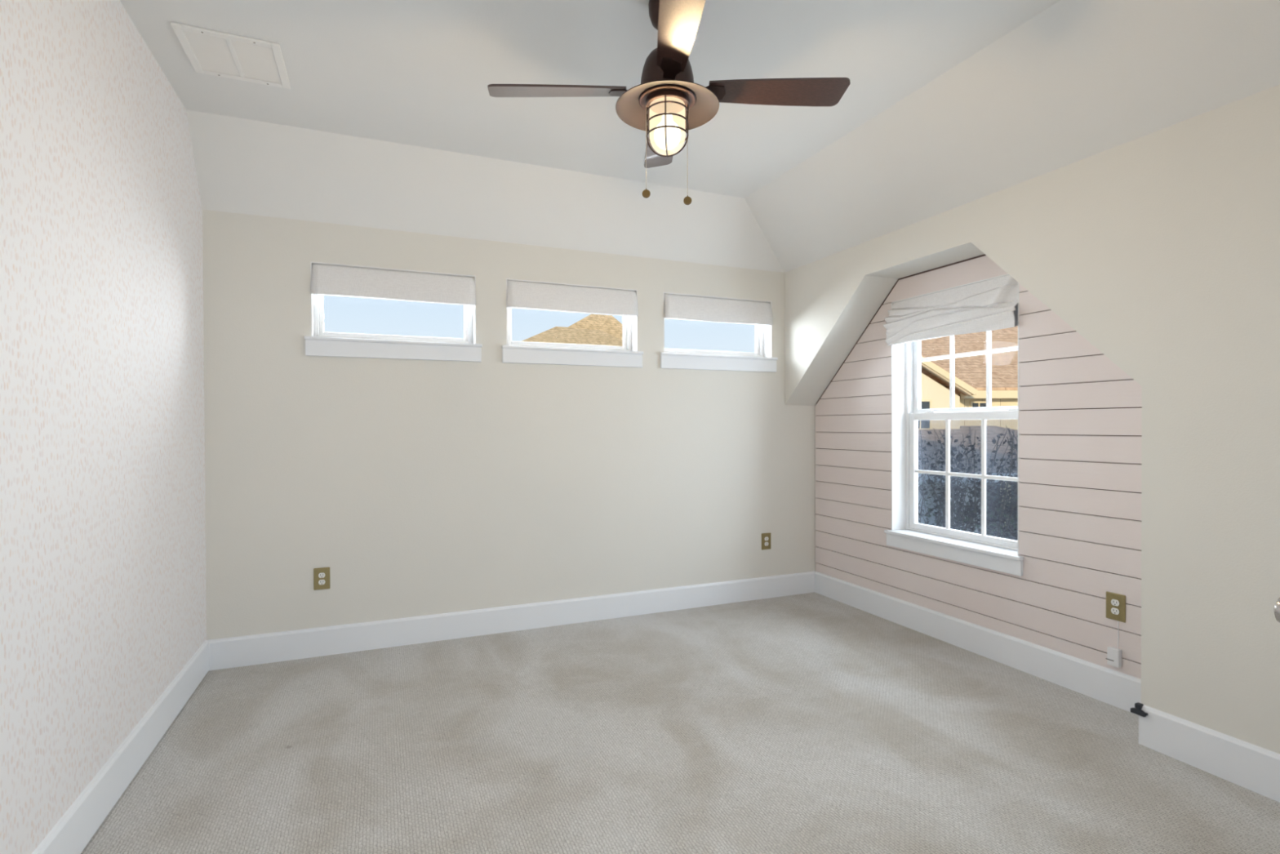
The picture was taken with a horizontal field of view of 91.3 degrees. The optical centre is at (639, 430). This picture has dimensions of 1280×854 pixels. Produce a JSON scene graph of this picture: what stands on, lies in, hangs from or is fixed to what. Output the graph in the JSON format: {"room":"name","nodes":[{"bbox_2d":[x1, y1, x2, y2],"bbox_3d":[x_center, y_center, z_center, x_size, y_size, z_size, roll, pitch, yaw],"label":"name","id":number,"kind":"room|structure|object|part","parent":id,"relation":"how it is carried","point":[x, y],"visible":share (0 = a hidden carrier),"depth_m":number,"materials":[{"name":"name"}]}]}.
{"room":"empty bedroom","nodes":[
{"label":"empty bedroom","id":0,"kind":"room"},
{"bbox_2d":[0,0,206,853],"bbox_3d":[-1.517,-0.132,1.189,0.160,2.856,4.604,0,1,-23],"label":"wall","id":1,"kind":"structure","parent":0,"point":[103,597],"depth_m":2.02,"materials":[{"name":"white paint"}]},
{"bbox_2d":[31,640,209,853],"bbox_3d":[-1.428,1.209,1.227,0.015,0.161,4.589,0,1,-23],"label":"baseboard","id":2,"kind":"structure","parent":1,"relation":"attached to","point":[80,822],"depth_m":2.21,"materials":[{"name":"white paint"}]},
{"bbox_2d":[202,209,816,639],"bbox_3d":[-0.439,0.036,4.220,4.157,2.462,0.160,0,1,-23],"label":"wall","id":3,"kind":"structure","parent":0,"point":[423,487],"depth_m":3.88,"materials":[{"name":"beige paint"}]},
{"bbox_2d":[313,567,329,590],"bbox_3d":[-1.810,0.839,3.563,0.083,0.124,0.008,0,1,-23],"label":"electrical outlet","id":4,"kind":"object","parent":3,"relation":"attached to","point":[322,575],"visible":1,"depth_m":3.56,"materials":[{"name":"gold metal"}]},
{"bbox_2d":[318,579,324,584],"bbox_3d":[-1.809,0.859,3.561,0.034,0.028,0.003,0,1,-23],"label":"receptacle","id":5,"kind":"object","parent":4,"relation":"attached to","point":[320,581],"depth_m":3.56,"materials":[{"name":"white plastic"}]},
{"bbox_2d":[318,572,324,577],"bbox_3d":[-1.810,0.820,3.560,0.034,0.028,0.003,0,1,-23],"label":"receptacle","id":6,"kind":"object","parent":4,"relation":"attached to","point":[321,575],"depth_m":3.56,"materials":[{"name":"white plastic"}]},
{"bbox_2d":[304,261,482,361],"bbox_3d":[-1.463,-0.694,3.772,0.976,0.533,0.190,0,1,-23],"label":"window","id":7,"kind":"structure","parent":3,"relation":"in","point":[320,343],"depth_m":3.70,"materials":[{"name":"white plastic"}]},
{"bbox_3d":[-1.489,-0.746,3.832,0.900,0.419,0.060,0,1,-23],"label":"frame","id":8,"kind":"part","parent":7,"relation":"part of","materials":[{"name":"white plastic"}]},
{"bbox_2d":[311,263,475,305],"bbox_3d":[-1.446,-0.865,3.728,0.906,0.180,0.073,0,1,-23],"label":"roman shade","id":9,"kind":"object","parent":7,"relation":"attached to","point":[326,279],"visible":1,"depth_m":3.69,"materials":[{"name":"white fabric"}]},
{"bbox_3d":[-1.451,-0.526,3.746,0.976,0.018,0.130,0,1,-23],"label":"sill","id":10,"kind":"part","parent":7,"relation":"part of","materials":[{"name":"white paint"}]},
{"bbox_3d":[-1.490,-0.746,3.835,0.848,0.367,0.032,0,1,-23],"label":"sash","id":11,"kind":"part","parent":7,"relation":"part of","materials":[{"name":"white plastic"}]},
{"bbox_2d":[208,570,815,670],"bbox_3d":[-0.477,1.187,4.117,3.995,0.161,0.015,0,1,-23],"label":"baseboard","id":12,"kind":"structure","parent":3,"relation":"attached to","point":[269,647],"depth_m":3.90,"materials":[{"name":"white paint"}]},
{"bbox_2d":[501,278,643,367],"bbox_3d":[-0.455,-0.702,4.192,0.962,0.533,0.190,0,1,-23],"label":"window","id":13,"kind":"structure","parent":3,"relation":"in","point":[627,355],"depth_m":4.15,"materials":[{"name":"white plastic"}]},
{"bbox_3d":[-0.482,-0.753,4.255,0.834,0.367,0.032,0,1,-23],"label":"sash","id":14,"kind":"part","parent":13,"relation":"part of","materials":[{"name":"white plastic"}]},
{"bbox_3d":[-0.481,-0.753,4.252,0.886,0.419,0.060,0,1,-23],"label":"frame","id":15,"kind":"part","parent":13,"relation":"part of","materials":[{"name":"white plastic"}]},
{"bbox_3d":[-0.443,-0.534,4.166,0.962,0.018,0.130,0,1,-23],"label":"sill","id":16,"kind":"part","parent":13,"relation":"part of","materials":[{"name":"white paint"}]},
{"bbox_2d":[506,280,638,316],"bbox_3d":[-0.438,-0.872,4.148,0.892,0.180,0.073,0,1,-23],"label":"roman shade","id":17,"kind":"object","parent":13,"relation":"attached to","point":[520,294],"visible":1,"depth_m":4.11,"materials":[{"name":"white fabric"}]},
{"bbox_2d":[659,292,777,372],"bbox_3d":[0.556,-0.709,4.613,0.964,0.533,0.190,0,1,-23],"label":"window","id":18,"kind":"structure","parent":3,"relation":"in","point":[762,360],"depth_m":4.59,"materials":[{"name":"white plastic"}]},
{"bbox_3d":[0.530,-0.760,4.677,0.836,0.367,0.032,0,1,-23],"label":"sash","id":19,"kind":"part","parent":18,"relation":"part of","materials":[{"name":"white plastic"}]},
{"bbox_3d":[0.531,-0.760,4.673,0.888,0.419,0.060,0,1,-23],"label":"frame","id":20,"kind":"part","parent":18,"relation":"part of","materials":[{"name":"white plastic"}]},
{"bbox_2d":[664,293,773,325],"bbox_3d":[0.574,-0.879,4.569,0.894,0.180,0.073,0,1,-23],"label":"roman shade","id":21,"kind":"object","parent":18,"relation":"attached to","point":[682,307],"visible":1,"depth_m":4.54,"materials":[{"name":"white fabric"}]},
{"bbox_3d":[0.569,-0.541,4.587,0.964,0.018,0.130,0,1,-23],"label":"sill","id":22,"kind":"part","parent":18,"relation":"part of","materials":[{"name":"white paint"}]},
{"bbox_2d":[761,532,770,549],"bbox_3d":[0.951,0.829,4.713,0.083,0.124,0.008,0,1,-23],"label":"electrical outlet","id":23,"kind":"object","parent":3,"relation":"attached to","point":[766,537],"visible":1,"depth_m":4.71,"materials":[{"name":"gold metal"}]},
{"bbox_2d":[80,591,1279,853],"bbox_3d":[0.715,1.347,1.262,4.317,0.120,6.524,0,1,-23],"label":"floor","id":24,"kind":"structure","parent":0,"point":[814,722],"depth_m":2.46,"materials":[{"name":"beige carpet"}]},
{"bbox_2d":[120,0,1279,272],"bbox_3d":[0.276,-1.406,1.954,3.755,0.454,4.652,0,1,-23],"label":"ceiling","id":25,"kind":"structure","parent":0,"point":[388,118],"depth_m":2.90,"materials":[{"name":"paint"}]},
{"bbox_2d":[170,22,290,88],"bbox_3d":[-1.700,-1.566,2.633,0.366,0.012,0.356,0,1,-23],"label":"ceiling vent","id":26,"kind":"object","parent":25,"relation":"in","point":[211,52],"visible":1,"depth_m":2.61,"materials":[{"name":"white metal"}]},
{"bbox_3d":[-1.772,-1.565,2.600,0.143,0.006,0.285,0,1,-23],"label":"louver panel","id":27,"kind":"part","parent":26,"relation":"part of","materials":[{"name":"white metal"}]},
{"bbox_3d":[-1.625,-1.566,2.661,0.143,0.006,0.285,0,1,-23],"label":"louver panel","id":28,"kind":"part","parent":26,"relation":"part of","materials":[{"name":"white metal"}]},
{"bbox_2d":[487,0,850,204],"bbox_3d":[0.103,-1.204,2.298,1.008,0.744,0.994,0,1,44],"label":"ceiling fan","id":29,"kind":"object","parent":25,"relation":"hanging from","point":[667,102],"visible":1,"depth_m":2.27,"materials":[{"name":"brown metal"}]},
{"bbox_3d":[-0.305,-1.245,2.292,0.510,0.038,0.133,0,0,-1],"label":"blade","id":30,"kind":"part","parent":29,"relation":"part of","materials":[{"name":"brown wood"}]},
{"bbox_3d":[0.022,-1.049,2.302,0.003,0.323,0.003,0,1,-23],"label":"pull chain","id":31,"kind":"part","parent":29,"relation":"part of","materials":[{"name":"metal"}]},
{"bbox_3d":[0.089,-1.250,2.705,0.133,0.038,0.510,0,0,-1],"label":"blade","id":32,"kind":"part","parent":29,"relation":"part of","materials":[{"name":"brown wood"}]},
{"bbox_3d":[0.100,-1.204,2.300,0.380,0.041,0.380,0,1,-23],"label":"lamp shade","id":33,"kind":"part","parent":29,"relation":"part of","materials":[{"name":"brown metal"}]},
{"bbox_3d":[0.101,-1.099,2.301,0.100,0.125,0.100,0,1,-23],"label":"bulb","id":34,"kind":"part","parent":29,"relation":"part of","materials":[{"name":"white glass"}]},
{"bbox_3d":[0.118,-1.243,1.895,0.133,0.038,0.510,0,0,-2],"label":"blade","id":35,"kind":"part","parent":29,"relation":"part of","materials":[{"name":"brown wood"}]},
{"bbox_3d":[0.174,-1.036,2.302,0.003,0.349,0.003,0,1,-23],"label":"pull chain","id":36,"kind":"part","parent":29,"relation":"part of","materials":[{"name":"metal"}]},
{"bbox_3d":[0.505,-1.248,2.308,0.510,0.038,0.133,0,0,-1],"label":"blade","id":37,"kind":"part","parent":29,"relation":"part of","materials":[{"name":"brown wood"}]},
{"bbox_2d":[814,253,1142,678],"bbox_3d":[1.921,0.086,3.751,0.160,2.350,2.521,0,1,-23],"label":"wall","id":38,"kind":"structure","parent":0,"point":[1080,415],"depth_m":3.24,"materials":[{"name":"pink wood"}]},
{"bbox_2d":[884,273,1023,576],"bbox_3d":[1.920,-0.045,3.772,0.244,1.612,0.957,0,1,-23],"label":"window","id":39,"kind":"structure","parent":38,"relation":"in","point":[993,553],"depth_m":3.95,"materials":[{"name":"white plastic"}]},
{"bbox_2d":[883,275,1017,346],"bbox_3d":[1.825,-0.699,3.739,0.107,0.291,0.907,0,1,-23],"label":"roman shade","id":40,"kind":"object","parent":39,"relation":"attached to","point":[991,304],"visible":0.99,"depth_m":3.65,"materials":[{"name":"white fabric"}]},
{"bbox_3d":[1.879,0.670,3.759,0.149,0.020,0.957,0,1,-23],"label":"sill","id":41,"kind":"part","parent":39,"relation":"part of","materials":[{"name":"white paint"}]},
{"bbox_3d":[1.987,-0.093,3.798,0.090,1.504,0.883,0,1,-23],"label":"frame","id":42,"kind":"part","parent":39,"relation":"part of","materials":[{"name":"white plastic"}]},
{"bbox_3d":[1.971,0.265,3.794,0.034,0.764,0.835,0,1,-23],"label":"sash","id":43,"kind":"part","parent":39,"relation":"part of","materials":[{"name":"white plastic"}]},
{"bbox_3d":[2.003,-0.464,3.802,0.034,0.714,0.835,0,1,-23],"label":"sash","id":44,"kind":"part","parent":39,"relation":"part of","materials":[{"name":"white plastic"}]},
{"bbox_2d":[814,571,1141,715],"bbox_3d":[1.828,1.181,3.767,0.015,0.161,2.406,0,1,-23],"label":"baseboard","id":45,"kind":"structure","parent":38,"relation":"attached to","point":[1118,689],"depth_m":3.43,"materials":[{"name":"white paint"}]},
{"bbox_2d":[1106,621,1121,667],"bbox_3d":[2.186,0.978,2.888,0.026,0.208,0.054,0,1,-23],"label":"wall jack","id":46,"kind":"object","parent":38,"relation":"attached to","point":[1113,658],"visible":1,"depth_m":2.88,"materials":[{"name":"white plastic"}]},
{"bbox_3d":[2.198,0.938,2.879,0.005,0.128,0.005,0,1,41],"label":"cord","id":47,"kind":"part","parent":46,"relation":"part of","materials":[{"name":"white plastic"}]},
{"bbox_2d":[1106,591,1125,622],"bbox_3d":[2.194,0.811,2.889,0.008,0.124,0.083,0,1,-23],"label":"electrical outlet","id":48,"kind":"object","parent":38,"relation":"attached to","point":[1115,602],"visible":1,"depth_m":2.88,"materials":[{"name":"gold metal"}]},
{"bbox_2d":[1111,607,1119,614],"bbox_3d":[2.192,0.830,2.888,0.003,0.028,0.034,0,1,-23],"label":"receptacle","id":49,"kind":"object","parent":48,"relation":"attached to","point":[1114,611],"depth_m":2.89,"materials":[{"name":"white plastic"}]},
{"bbox_2d":[1111,599,1119,605],"bbox_3d":[2.192,0.791,2.888,0.003,0.028,0.034,0,1,-23],"label":"receptacle","id":50,"kind":"object","parent":48,"relation":"attached to","point":[1113,602],"depth_m":2.89,"materials":[{"name":"white plastic"}]},
{"bbox_2d":[784,84,1279,753],"bbox_3d":[1.888,0.035,3.261,0.277,2.462,3.468,0,1,-23],"label":"wall","id":51,"kind":"structure","parent":0,"point":[1161,248],"depth_m":2.42,"materials":[{"name":"beige paint"}]},
{"bbox_2d":[1130,702,1147,716],"bbox_3d":[2.030,1.128,2.541,0.029,0.042,0.057,0,1,-23],"label":"clip","id":52,"kind":"object","parent":51,"relation":"attached to","point":[1137,709],"visible":1,"depth_m":2.54,"materials":[{"name":"black plastic"}]},
{"bbox_3d":[2.030,1.117,2.546,0.025,0.020,0.022,0,1,-23],"label":"knob","id":53,"kind":"part","parent":52,"relation":"part of","materials":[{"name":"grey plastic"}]},
{"bbox_2d":[1138,704,1279,802],"bbox_3d":[2.230,1.194,2.081,0.015,0.161,1.013,0,1,-23],"label":"baseboard","id":54,"kind":"structure","parent":51,"relation":"attached to","point":[1253,767],"depth_m":2.32,"materials":[{"name":"white paint"}]},
{"label":"outside","id":55,"kind":"structure","parent":0,"visible":0},
{"bbox_3d":[8.096,4.306,19.651,90.000,0.200,90.000,0,1,-23],"label":"ground","id":56,"kind":"structure","parent":55,"visible":0},
{"bbox_2d":[521,314,622,346],"bbox_3d":[-3.062,0.226,21.205,6.050,8.020,8.500,0,1,-23],"label":"house","id":57,"kind":"structure","parent":56,"relation":"on","point":[593,329],"depth_m":19.23,"materials":[{"name":"beige paint"}]},
{"bbox_2d":[917,325,1017,534],"bbox_3d":[8.646,0.503,16.734,12.020,7.450,11.350,0,0,0],"label":"house","id":58,"kind":"structure","parent":56,"relation":"on","point":[970,371],"depth_m":14.12,"materials":[{"name":"beige paint"}]},
{"bbox_3d":[5.911,2.493,11.407,0.540,2.980,0.040,0,0,0],"label":"door","id":59,"kind":"part","parent":58,"relation":"part of","materials":[{"name":"glass"}]},
{"bbox_3d":[6.601,2.571,11.307,0.120,3.420,0.120,0,0,0],"label":"porch post","id":60,"kind":"part","parent":58,"relation":"part of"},
{"bbox_2d":[917,425,1017,540],"bbox_3d":[4.214,2.137,6.941,3.748,4.394,3.481,0,1,-23],"label":"tree","id":61,"kind":"object","parent":56,"relation":"on","point":[975,492],"visible":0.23,"depth_m":6.73,"materials":[{"name":"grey plant"}]},
{"bbox_2d":[924,488,1017,537],"bbox_3d":[5.535,2.604,9.403,2.383,3.406,1.965,0,1,-28],"label":"shrub","id":62,"kind":"object","parent":56,"relation":"on","point":[1016,500],"visible":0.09,"depth_m":9.44,"materials":[{"name":"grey plant"}]},
{"bbox_3d":[1.997,-0.142,0.793,1.418,2.856,1.170,0,1,-23],"label":"wall","id":63,"kind":"structure","parent":0,"visible":0},
{"bbox_2d":[1273,597,1279,622],"bbox_3d":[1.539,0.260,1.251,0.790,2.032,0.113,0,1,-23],"label":"door knob","id":64,"kind":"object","parent":63,"relation":"in","point":[1277,606],"depth_m":1.15,"materials":[{"name":"silver metal"}]}
]}

